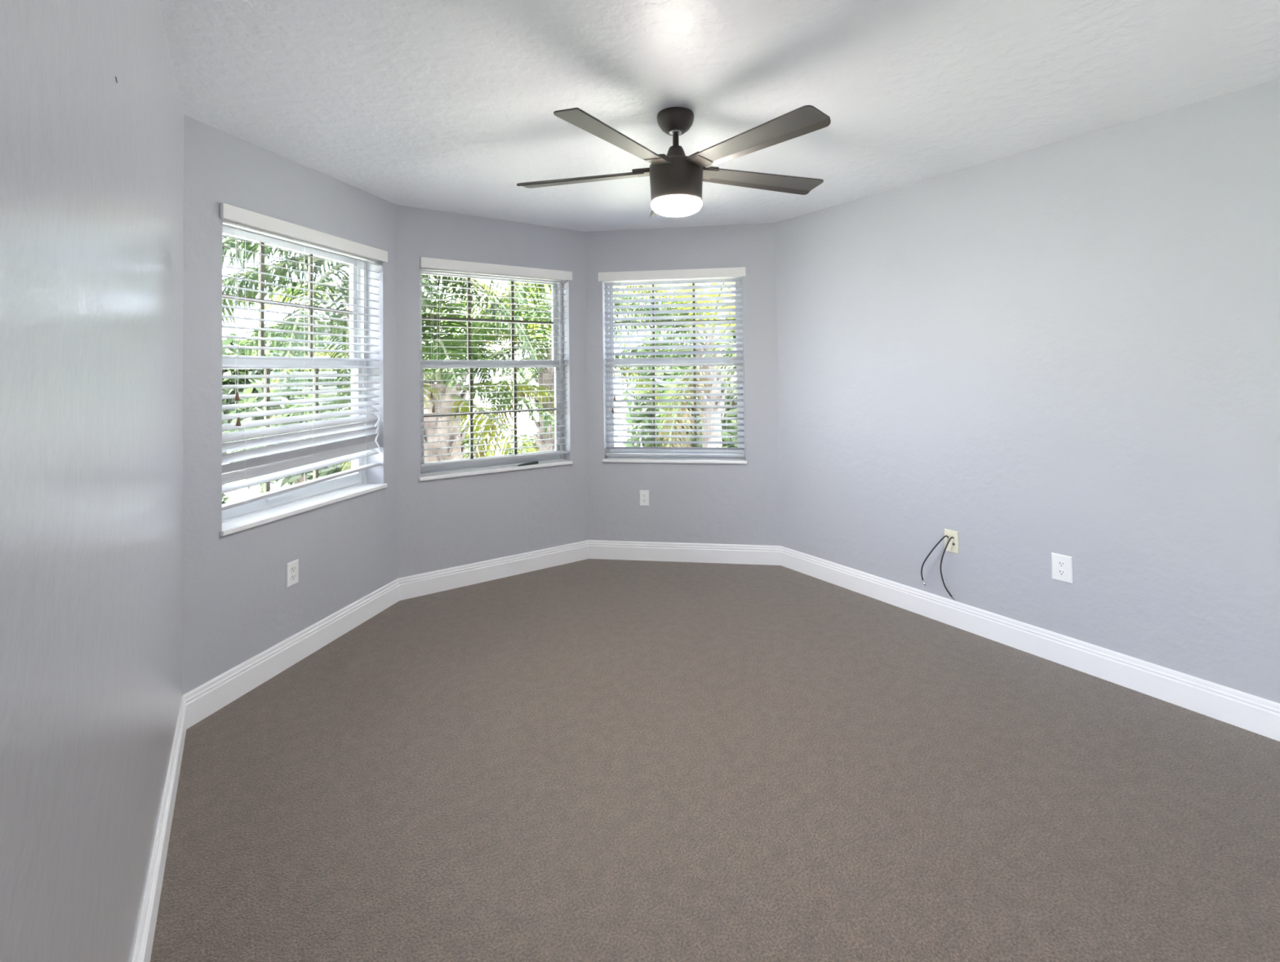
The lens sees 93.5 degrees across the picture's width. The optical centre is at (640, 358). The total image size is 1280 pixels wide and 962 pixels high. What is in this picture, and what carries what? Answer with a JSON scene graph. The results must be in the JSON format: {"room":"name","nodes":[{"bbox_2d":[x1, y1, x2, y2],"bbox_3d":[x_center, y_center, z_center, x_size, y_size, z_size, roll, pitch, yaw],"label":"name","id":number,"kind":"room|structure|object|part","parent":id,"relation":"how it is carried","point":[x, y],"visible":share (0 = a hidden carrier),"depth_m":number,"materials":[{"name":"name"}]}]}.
{"room":"empty bedroom","nodes":[
{"label":"empty bedroom","id":0,"kind":"room"},
{"bbox_2d":[0,0,183,961],"bbox_3d":[-0.559,0.184,0.309,0.200,2.440,5.040,0,-1,-33],"label":"wall","id":1,"kind":"structure","parent":0,"point":[91,164],"depth_m":0.90,"materials":[{"name":"grey paint"}]},
{"bbox_2d":[132,695,186,961],"bbox_3d":[-0.486,1.339,0.392,0.016,0.134,4.754,0,-1,-33],"label":"baseboard","id":2,"kind":"structure","parent":1,"relation":"attached to","point":[148,920],"depth_m":1.64,"materials":[{"name":"white paint"}]},
{"bbox_2d":[182,115,398,695],"bbox_3d":[-1.757,0.256,3.075,0.200,2.440,1.527,-1,-1,13],"label":"wall","id":3,"kind":"structure","parent":0,"point":[237,604],"depth_m":2.73,"materials":[{"name":"grey paint"}]},
{"bbox_2d":[182,578,399,728],"bbox_3d":[-1.637,1.407,3.032,0.016,0.134,1.366,-1,-1,13],"label":"baseboard","id":4,"kind":"structure","parent":3,"relation":"attached to","point":[206,700],"depth_m":2.82,"materials":[{"name":"white paint"}]},
{"bbox_2d":[286,559,298,587],"bbox_3d":[-1.676,1.039,2.908,0.009,0.114,0.070,-1,-1,14],"label":"wall outlet","id":5,"kind":"object","parent":3,"relation":"attached to","point":[292,567],"visible":1,"depth_m":2.90,"materials":[{"name":"white plastic"}]},
{"bbox_2d":[290,573,296,581],"bbox_3d":[-1.673,1.058,2.907,0.003,0.028,0.034,-1,-1,13],"label":"receptacle","id":6,"kind":"object","parent":5,"relation":"attached to","point":[293,576],"depth_m":2.91,"materials":[{"name":"grey plastic"}]},
{"bbox_2d":[290,565,296,573],"bbox_3d":[-1.674,1.019,2.908,0.003,0.028,0.034,-1,-1,13],"label":"receptacle","id":7,"kind":"object","parent":5,"relation":"attached to","point":[293,568],"depth_m":2.91,"materials":[{"name":"grey plastic"}]},
{"bbox_2d":[220,223,387,536],"bbox_3d":[-1.746,0.067,3.102,0.225,1.390,1.080,-1,-1,13],"label":"window","id":8,"kind":"structure","parent":3,"relation":"in","point":[247,516],"depth_m":3.19,"materials":[{"name":"grey plastic"}]},
{"bbox_3d":[-1.832,-0.273,3.128,0.027,0.660,1.014,-1,-1,13],"label":"sash","id":9,"kind":"part","parent":8,"relation":"part of","materials":[{"name":"grey plastic"}]},
{"bbox_3d":[-1.792,0.369,3.107,0.027,0.728,1.014,-1,-1,13],"label":"sash","id":10,"kind":"part","parent":8,"relation":"part of","materials":[{"name":"grey plastic"}]},
{"bbox_2d":[219,203,387,511],"bbox_3d":[-1.682,0.006,3.090,0.093,1.314,1.094,-1,-1,13],"label":"window blind","id":11,"kind":"object","parent":8,"relation":"attached to","point":[359,442],"visible":0.82,"depth_m":2.98,"materials":[{"name":"white plastic"}]},
{"bbox_3d":[-1.772,-0.220,2.648,0.006,0.765,0.002,-1,-1,13],"label":"pull cord","id":12,"kind":"part","parent":11,"relation":"part of","materials":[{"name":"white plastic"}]},
{"bbox_3d":[-1.770,-0.165,2.653,0.006,0.875,0.002,-1,-1,13],"label":"pull cord","id":13,"kind":"part","parent":11,"relation":"part of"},
{"bbox_3d":[-1.793,0.024,2.702,0.054,1.241,0.002,-1,-1,13],"label":"ladder cord","id":14,"kind":"part","parent":11,"relation":"part of","materials":[{"name":"white plastic"}]},
{"bbox_3d":[-1.693,0.639,3.079,0.050,0.048,1.046,-1,-1,13],"label":"rail","id":15,"kind":"part","parent":11,"relation":"part of","materials":[{"name":"grey plastic"}]},
{"bbox_3d":[-1.701,0.025,3.091,0.054,1.229,0.002,-1,-1,14],"label":"ladder cord","id":16,"kind":"part","parent":11,"relation":"part of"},
{"bbox_3d":[-1.608,0.026,3.481,0.054,1.217,0.002,-1,-1,13],"label":"ladder cord","id":17,"kind":"part","parent":11,"relation":"part of","materials":[{"name":"white fabric"}]},
{"bbox_3d":[-1.694,0.750,3.077,0.135,0.022,1.080,-1,-1,13],"label":"sill","id":18,"kind":"part","parent":8,"relation":"part of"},
{"bbox_2d":[396,204,588,577],"bbox_3d":[-1.005,0.270,4.198,1.510,2.440,0.200,0,-1,-36],"label":"wall","id":19,"kind":"structure","parent":0,"point":[445,523],"depth_m":4.05,"materials":[{"name":"grey paint"}]},
{"bbox_2d":[398,540,589,600],"bbox_3d":[-0.930,1.420,4.085,1.354,0.134,0.016,0,-1,-36],"label":"baseboard","id":20,"kind":"structure","parent":19,"relation":"attached to","point":[437,581],"depth_m":4.02,"materials":[{"name":"white paint"}]},
{"bbox_2d":[418,269,572,481],"bbox_3d":[-1.004,0.081,4.184,1.089,1.390,0.207,0,-1,-36],"label":"window","id":21,"kind":"structure","parent":19,"relation":"in","point":[441,472],"depth_m":4.22,"materials":[{"name":"grey plastic"}]},
{"bbox_3d":[-1.052,-0.259,4.253,1.023,0.660,0.027,0,-1,-36],"label":"sash","id":22,"kind":"part","parent":21,"relation":"part of","materials":[{"name":"grey plastic"}]},
{"bbox_3d":[-1.024,0.383,4.212,1.023,0.728,0.027,0,-1,-36],"label":"sash","id":23,"kind":"part","parent":21,"relation":"part of","materials":[{"name":"grey plastic"}]},
{"bbox_3d":[-0.969,0.763,4.134,1.089,0.022,0.117,0,-1,-36],"label":"sill","id":24,"kind":"part","parent":21,"relation":"part of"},
{"bbox_2d":[419,257,572,467],"bbox_3d":[-0.961,0.031,4.146,1.090,1.337,0.093,0,-1,-36],"label":"window blind","id":25,"kind":"object","parent":21,"relation":"attached to","point":[425,264],"visible":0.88,"depth_m":4.08,"materials":[{"name":"white plastic"}]},
{"bbox_3d":[-1.339,-0.175,3.859,0.002,0.815,0.006,0,-1,-36],"label":"pull cord","id":26,"kind":"part","parent":25,"relation":"part of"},
{"bbox_3d":[-1.329,-0.131,3.865,0.002,0.905,0.006,0,-1,-36],"label":"pull cord","id":27,"kind":"part","parent":25,"relation":"part of","materials":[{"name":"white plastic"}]},
{"bbox_3d":[-1.311,0.054,3.918,0.002,1.263,0.054,0,-1,-35],"label":"ladder cord","id":28,"kind":"part","parent":25,"relation":"part of","materials":[{"name":"white fabric"}]},
{"bbox_3d":[-0.974,0.689,4.141,1.055,0.022,0.050,0,-1,-36],"label":"rail","id":29,"kind":"part","parent":25,"relation":"part of","materials":[{"name":"grey plastic"}]},
{"bbox_3d":[-0.982,0.056,4.154,0.002,1.265,0.054,0,-1,-36],"label":"ladder cord","id":30,"kind":"part","parent":25,"relation":"part of","materials":[{"name":"white fabric"}]},
{"bbox_3d":[-0.652,0.058,4.389,0.002,1.267,0.054,0,-1,-35],"label":"ladder cord","id":31,"kind":"part","parent":25,"relation":"part of","materials":[{"name":"white fabric"}]},
{"bbox_2d":[517,461,538,466],"bbox_3d":[-0.791,0.742,4.241,0.156,0.021,0.038,0,-2,-38],"label":"remote control","id":32,"kind":"object","parent":21,"relation":"on","point":[532,462],"visible":1,"depth_m":4.24,"materials":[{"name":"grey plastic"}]},
{"bbox_2d":[585,222,781,546],"bbox_3d":[0.314,0.260,4.503,1.571,2.440,0.200,-1,-1,9],"label":"wall","id":33,"kind":"structure","parent":0,"point":[717,504],"depth_m":4.38,"materials":[{"name":"grey paint"}]},
{"bbox_2d":[639,490,648,506],"bbox_3d":[0.031,1.029,4.425,0.070,0.114,0.008,-1,-1,9],"label":"wall outlet","id":34,"kind":"object","parent":33,"relation":"attached to","point":[644,495],"visible":1,"depth_m":4.42,"materials":[{"name":"white plastic"}]},
{"bbox_2d":[602,278,746,463],"bbox_3d":[0.249,0.072,4.499,1.055,1.390,0.207,-1,-1,9],"label":"window","id":35,"kind":"structure","parent":33,"relation":"in","point":[675,460],"depth_m":4.50,"materials":[{"name":"grey plastic"}]},
{"bbox_2d":[598,266,746,457],"bbox_3d":[0.237,0.038,4.444,1.085,1.369,0.093,-1,-1,9],"label":"window blind","id":36,"kind":"object","parent":35,"relation":"attached to","point":[724,275],"visible":1,"depth_m":4.46,"materials":[{"name":"white plastic"}]},
{"bbox_3d":[-0.209,-0.101,4.495,0.002,0.965,0.006,-1,-1,8],"label":"pull cord","id":37,"kind":"part","parent":36,"relation":"part of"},
{"bbox_3d":[-0.194,-0.146,4.494,0.002,0.875,0.006,-1,-1,8],"label":"pull cord","id":38,"kind":"part","parent":36,"relation":"part of","materials":[{"name":"white fabric"}]},
{"bbox_3d":[-0.140,0.071,4.519,0.002,1.300,0.054,-1,-1,8],"label":"ladder cord","id":39,"kind":"part","parent":36,"relation":"part of","materials":[{"name":"white fabric"}]},
{"bbox_3d":[0.243,0.065,4.461,0.002,1.300,0.054,-1,-1,8],"label":"ladder cord","id":40,"kind":"part","parent":36,"relation":"part of","materials":[{"name":"white fabric"}]},
{"bbox_3d":[0.252,0.715,4.448,1.021,0.016,0.050,-1,-1,9],"label":"rail","id":41,"kind":"part","parent":36,"relation":"part of","materials":[{"name":"grey plastic"}]},
{"bbox_3d":[0.627,0.059,4.404,0.002,1.300,0.054,-1,-1,8],"label":"ladder cord","id":42,"kind":"part","parent":36,"relation":"part of","materials":[{"name":"white fabric"}]},
{"bbox_3d":[0.666,-0.140,4.364,0.002,0.915,0.006,-1,-1,9],"label":"pull cord","id":43,"kind":"part","parent":36,"relation":"part of","materials":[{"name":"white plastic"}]},
{"bbox_3d":[0.251,0.755,4.441,1.055,0.022,0.117,-1,-1,9],"label":"sill","id":44,"kind":"part","parent":35,"relation":"part of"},
{"bbox_3d":[0.256,-0.269,4.581,0.989,0.660,0.027,-1,-1,9],"label":"sash","id":45,"kind":"part","parent":35,"relation":"part of","materials":[{"name":"grey plastic"}]},
{"bbox_3d":[0.259,0.374,4.535,0.989,0.728,0.027,-1,-1,9],"label":"sash","id":46,"kind":"part","parent":35,"relation":"part of","materials":[{"name":"grey plastic"}]},
{"bbox_2d":[588,540,780,565],"bbox_3d":[0.307,1.411,4.373,1.401,0.134,0.016,-1,-1,9],"label":"baseboard","id":47,"kind":"structure","parent":33,"relation":"attached to","point":[597,549],"depth_m":4.36,"materials":[{"name":"white paint"}]},
{"bbox_2d":[150,559,1279,961],"bbox_3d":[0.652,1.544,1.729,3.791,0.250,6.139,0,-1,-33],"label":"floor","id":48,"kind":"structure","parent":0,"point":[588,760],"depth_m":1.95,"materials":[{"name":"carpet"}]},
{"bbox_2d":[158,0,1279,231],"bbox_3d":[0.618,-1.130,1.788,4.891,0.220,7.247,0,-1,-33],"label":"ceiling","id":49,"kind":"structure","parent":0,"point":[441,105],"depth_m":2.19,"materials":[{"name":"white paint"}]},
{"bbox_2d":[516,105,831,217],"bbox_3d":[0.180,-0.794,2.447,1.339,0.412,1.314,0,-1,-33],"label":"ceiling fan","id":50,"kind":"object","parent":49,"relation":"hanging from","point":[677,179],"visible":1,"depth_m":2.37,"materials":[{"name":"brown metal"}]},
{"bbox_3d":[-0.246,-0.758,2.576,0.567,0.034,0.128,-1,-1,15],"label":"blade","id":51,"kind":"part","parent":50,"relation":"part of","materials":[{"name":"wood"}]},
{"bbox_3d":[-0.077,-0.769,2.127,0.128,0.034,0.567,-1,-1,33],"label":"blade","id":52,"kind":"part","parent":50,"relation":"part of","materials":[{"name":"wood"}]},
{"bbox_3d":[0.129,-0.756,2.876,0.128,0.034,0.567,-1,-1,-3],"label":"blade","id":53,"kind":"part","parent":50,"relation":"part of","materials":[{"name":"metal"}]},
{"bbox_2d":[651,195,702,217],"bbox_3d":[0.149,-0.612,2.465,0.208,0.050,0.208,0,-1,-33],"label":"diffuser","id":54,"kind":"object","parent":50,"relation":"attached to","point":[670,206],"depth_m":2.40,"materials":[{"name":"white glass"}]},
{"bbox_3d":[0.403,-0.774,2.149,0.128,0.034,0.567,0,-2,-39],"label":"blade","id":55,"kind":"part","parent":50,"relation":"part of","materials":[{"name":"wood"}]},
{"bbox_3d":[0.530,-0.766,2.612,0.567,0.034,0.128,0,-1,-21],"label":"blade","id":56,"kind":"part","parent":50,"relation":"part of","materials":[{"name":"wood"}]},
{"bbox_2d":[775,78,1279,703],"bbox_3d":[2.424,0.189,2.308,0.200,2.440,5.087,0,-1,-33],"label":"wall","id":57,"kind":"structure","parent":0,"point":[1070,347],"depth_m":2.79,"materials":[{"name":"grey paint"}]},
{"bbox_2d":[944,528,958,554],"bbox_3d":[1.676,0.988,3.247,0.010,0.118,0.076,0,-1,-33],"label":"wall plate","id":58,"kind":"object","parent":57,"relation":"attached to","point":[953,546],"visible":0.98,"depth_m":3.24,"materials":[{"name":"beige plastic"}]},
{"bbox_2d":[920,535,948,586],"bbox_3d":[1.607,1.110,3.293,0.146,0.303,0.036,-2,-2,42],"label":"coaxial cable","id":59,"kind":"object","parent":58,"relation":"attached to","point":[944,537],"visible":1,"depth_m":3.30,"materials":[{"name":"grey plastic"}]},
{"bbox_2d":[940,537,955,600],"bbox_3d":[1.651,1.128,3.232,0.074,0.339,0.026,-1,-1,16],"label":"coaxial cable","id":60,"kind":"object","parent":58,"relation":"attached to","point":[948,541],"visible":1,"depth_m":3.23,"materials":[{"name":"grey plastic"}]},
{"bbox_2d":[780,546,1279,742],"bbox_3d":[2.317,1.343,2.271,0.016,0.134,4.798,0,-1,-33],"label":"baseboard","id":61,"kind":"structure","parent":57,"relation":"attached to","point":[1257,715],"depth_m":2.78,"materials":[{"name":"white paint"}]},
{"bbox_2d":[1051,552,1072,584],"bbox_3d":[1.966,0.980,2.809,0.008,0.124,0.084,0,-1,-33],"label":"wall outlet","id":62,"kind":"object","parent":57,"relation":"attached to","point":[1062,565],"visible":1,"depth_m":2.81,"materials":[{"name":"white plastic"}]},
{"bbox_2d":[1057,560,1066,567],"bbox_3d":[1.964,0.961,2.808,0.003,0.028,0.034,0,-1,-33],"label":"receptacle","id":63,"kind":"object","parent":62,"relation":"attached to","point":[1060,563],"depth_m":2.81,"materials":[{"name":"white plastic"}]},
{"bbox_2d":[1057,568,1066,576],"bbox_3d":[1.964,1.000,2.807,0.003,0.028,0.034,0,-1,-33],"label":"receptacle","id":64,"kind":"object","parent":62,"relation":"attached to","point":[1061,572],"depth_m":2.81,"materials":[{"name":"white plastic"}]},
{"label":"outside","id":65,"kind":"structure","parent":0,"visible":0},
{"bbox_2d":[222,391,642,503],"bbox_3d":[-15.067,5.336,31.854,130.000,0.200,150.000,0,-1,-33],"label":"lawn","id":66,"kind":"structure","parent":65,"point":[241,494],"depth_m":35.47,"materials":[{"name":"green plant"}]},
{"bbox_2d":[222,484,230,504],"bbox_3d":[-11.189,3.660,13.867,2.950,2.320,2.719,0,-1,-33],"label":"shrub","id":67,"kind":"object","parent":66,"relation":"on","point":[227,498],"visible":0.02,"depth_m":15.03,"materials":[{"name":"green plant"}]},
{"bbox_2d":[222,332,282,453],"bbox_3d":[-14.681,1.139,20.402,5.839,7.718,5.241,0,-1,-33],"label":"broadleaf tree","id":68,"kind":"object","parent":66,"relation":"on","point":[228,341],"visible":0.02,"depth_m":19.98,"materials":[{"name":"green plant"}]},
{"bbox_2d":[248,311,317,356],"bbox_3d":[-14.218,1.396,26.313,5.344,7.440,6.343,-1,-1,-6],"label":"broadleaf tree","id":69,"kind":"object","parent":66,"relation":"on","point":[269,334],"visible":0.02,"depth_m":25.36,"materials":[{"name":"green plant"}]},
{"bbox_2d":[222,334,351,490],"bbox_3d":[-9.168,2.014,16.773,3.741,5.688,3.978,0,-1,-12],"label":"broadleaf tree","id":70,"kind":"object","parent":66,"relation":"on","point":[323,472],"visible":0.12,"depth_m":15.83,"materials":[{"name":"green plant"}]},
{"bbox_2d":[315,328,351,477],"bbox_3d":[-10.102,1.784,21.449,2.800,6.350,5.600,0,-1,-33],"label":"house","id":71,"kind":"structure","parent":66,"relation":"on","point":[329,329],"depth_m":18.96,"materials":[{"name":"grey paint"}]},
{"bbox_2d":[222,235,551,401],"bbox_3d":[-2.860,1.022,6.505,4.763,7.077,4.659,0,-1,-33],"label":"palm tree","id":72,"kind":"object","parent":66,"relation":"on","point":[228,242],"visible":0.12,"depth_m":5.88,"materials":[{"name":"green plant"}]},
{"bbox_2d":[228,274,627,494],"bbox_3d":[-2.605,1.716,8.028,4.857,5.747,5.363,0,-1,-33],"label":"palm tree","id":73,"kind":"object","parent":66,"relation":"on","point":[428,322],"visible":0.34,"depth_m":7.56,"materials":[{"name":"green plant"}]},
{"bbox_2d":[460,423,477,450],"bbox_3d":[-8.401,3.979,26.453,2.802,2.138,2.700,0,-1,-15],"label":"shrub","id":74,"kind":"object","parent":66,"relation":"on","point":[464,442],"visible":0.04,"depth_m":26.43,"materials":[{"name":"green plant"}]},
{"bbox_2d":[462,446,497,459],"bbox_3d":[-5.919,3.967,21.032,2.886,1.877,2.814,0,-1,-33],"label":"shrub","id":75,"kind":"object","parent":66,"relation":"on","point":[466,450],"visible":0.02,"depth_m":21.24,"materials":[{"name":"green plant"}]},
{"bbox_2d":[507,431,538,454],"bbox_3d":[-3.552,3.902,25.548,4.163,2.135,2.855,-1,-1,-7],"label":"shrub","id":76,"kind":"object","parent":66,"relation":"on","point":[510,452],"visible":0.02,"depth_m":24.65,"materials":[{"name":"green plant"}]},
{"bbox_2d":[422,275,687,458],"bbox_3d":[-1.498,1.640,9.584,4.974,5.936,4.685,0,-1,-33],"label":"palm tree","id":77,"kind":"object","parent":66,"relation":"on","point":[534,375],"visible":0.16,"depth_m":9.24,"materials":[{"name":"green plant"}]},
{"bbox_2d":[613,281,739,447],"bbox_3d":[0.976,1.515,9.648,4.649,6.127,4.803,0,-1,-33],"label":"palm tree","id":78,"kind":"object","parent":66,"relation":"on","point":[664,439],"visible":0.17,"depth_m":9.35,"materials":[{"name":"green plant"}]},
{"bbox_2d":[618,282,740,448],"bbox_3d":[1.885,1.140,19.724,5.383,7.285,6.920,-1,-1,0],"label":"broadleaf tree","id":79,"kind":"object","parent":66,"relation":"on","point":[723,433],"visible":0.16,"depth_m":18.87,"materials":[{"name":"green plant"}]},
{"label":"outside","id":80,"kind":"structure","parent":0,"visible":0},
{"bbox_2d":[222,415,639,464],"bbox_3d":[-19.202,5.401,38.112,130.000,0.030,15.000,0,-1,-33],"label":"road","id":81,"kind":"structure","parent":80,"point":[526,425],"depth_m":45.81,"materials":[{"name":"grey asphalt"}]}
]}

